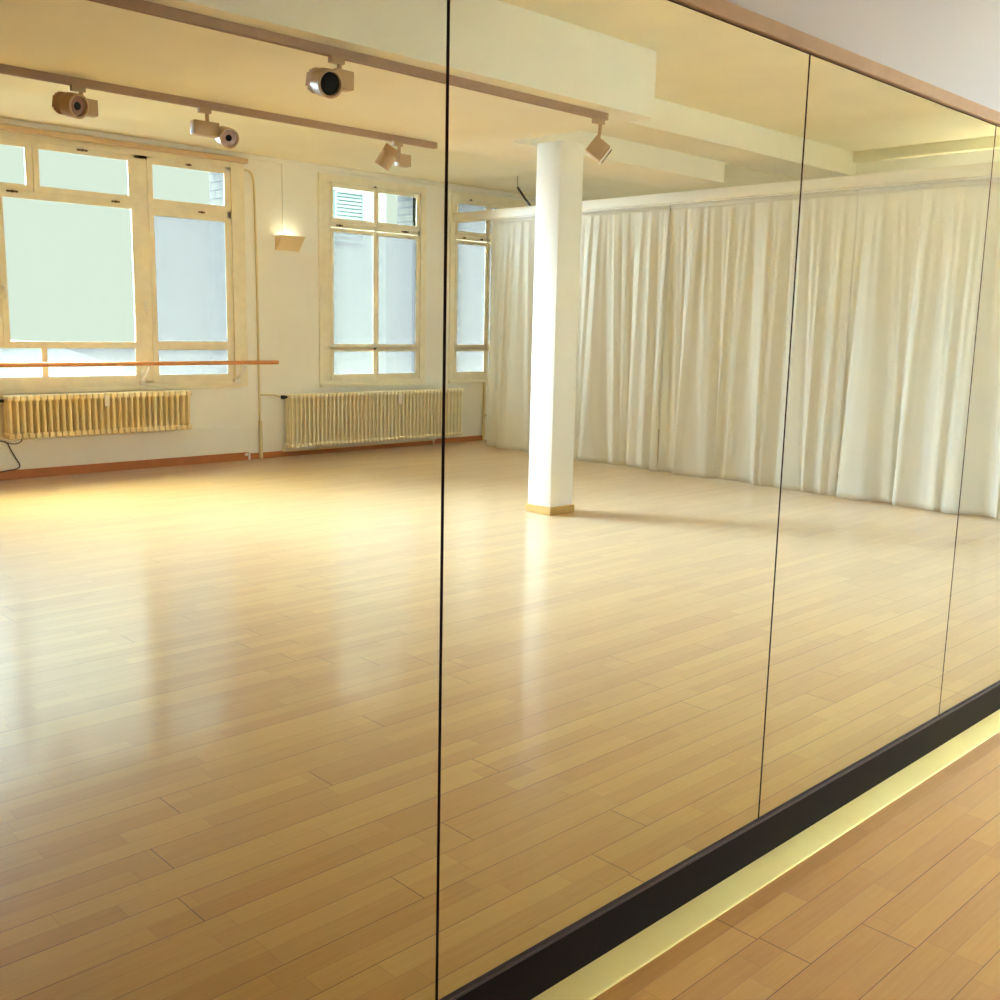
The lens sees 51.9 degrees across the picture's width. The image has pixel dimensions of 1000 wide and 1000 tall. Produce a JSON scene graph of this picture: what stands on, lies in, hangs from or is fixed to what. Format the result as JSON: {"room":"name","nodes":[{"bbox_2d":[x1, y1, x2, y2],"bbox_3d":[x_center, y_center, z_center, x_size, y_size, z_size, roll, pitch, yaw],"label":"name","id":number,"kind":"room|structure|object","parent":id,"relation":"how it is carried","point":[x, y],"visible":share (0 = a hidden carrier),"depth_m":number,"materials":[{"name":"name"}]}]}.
{"room":"exercise studio","nodes":[
{"label":"exercise studio","id":0,"kind":"room"},
{"bbox_2d":[593,732,999,999],"bbox_3d":[6.086,1.343,2.185,13.900,0.120,8.680,-8,13,-43],"label":"floor","id":1,"kind":"structure","parent":0,"point":[904,904],"depth_m":2.67,"materials":[{"name":"brown wood"}]},
{"bbox_2d":[726,0,999,111],"bbox_3d":[2.230,-0.833,4.205,11.550,3.332,0.188,-8,13,-43],"label":"wall","id":2,"kind":"structure","parent":0,"point":[953,46],"depth_m":2.98,"materials":[{"name":"paint"}]},
{"bbox_2d":[435,0,999,999],"bbox_3d":[0.793,-0.111,2.796,7.200,2.080,0.012,-8,13,-43],"label":"trim","id":3,"kind":"structure","parent":2,"relation":"attached to","point":[447,0],"depth_m":1.95,"materials":[{"name":"metal"}]},
{"bbox_2d":[442,681,999,999],"bbox_3d":[0.776,0.903,2.963,7.200,0.010,0.025,-8,13,-43],"label":"trim","id":4,"kind":"structure","parent":2,"relation":"attached to","point":[537,948],"depth_m":2.65,"materials":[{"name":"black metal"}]},
{"bbox_2d":[0,0,446,999],"bbox_3d":[-0.540,0.075,1.515,1.191,2.050,0.006,-8,13,-43],"label":"mirror panel","id":5,"kind":"object","parent":4,"relation":"on","point":[222,221],"visible":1,"depth_m":1.60,"materials":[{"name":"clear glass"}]},
{"bbox_2d":[436,0,808,999],"bbox_3d":[0.321,-0.045,2.334,1.191,2.050,0.006,-8,13,-43],"label":"mirror panel","id":6,"kind":"object","parent":4,"relation":"on","point":[623,177],"visible":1,"depth_m":2.23,"materials":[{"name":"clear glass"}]},
{"bbox_2d":[758,54,995,818],"bbox_3d":[1.183,-0.166,3.154,1.191,2.050,0.006,-8,13,-43],"label":"mirror panel","id":7,"kind":"object","parent":4,"relation":"on","point":[895,183],"visible":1,"depth_m":3.06,"materials":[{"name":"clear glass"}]},
{"bbox_2d":[938,126,999,715],"bbox_3d":[2.044,-0.286,3.973,1.191,2.050,0.006,-8,13,-43],"label":"mirror panel","id":8,"kind":"object","parent":4,"relation":"on","point":[971,665],"visible":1,"depth_m":3.72,"materials":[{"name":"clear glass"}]},
{"bbox_2d":[531,709,999,999],"bbox_3d":[0.807,1.031,2.949,7.200,0.017,0.077,-8,13,-43],"label":"trim","id":9,"kind":"structure","parent":2,"relation":"attached to","point":[587,983],"depth_m":2.84,"materials":[{"name":"beige wood"}]},
{"bbox_2d":[671,0,999,125],"bbox_3d":[0.821,-1.143,2.614,7.200,0.036,0.030,-8,13,-43],"label":"trim","id":10,"kind":"structure","parent":2,"relation":"attached to","point":[724,10],"depth_m":2.62,"materials":[{"name":"wood"}]}
]}

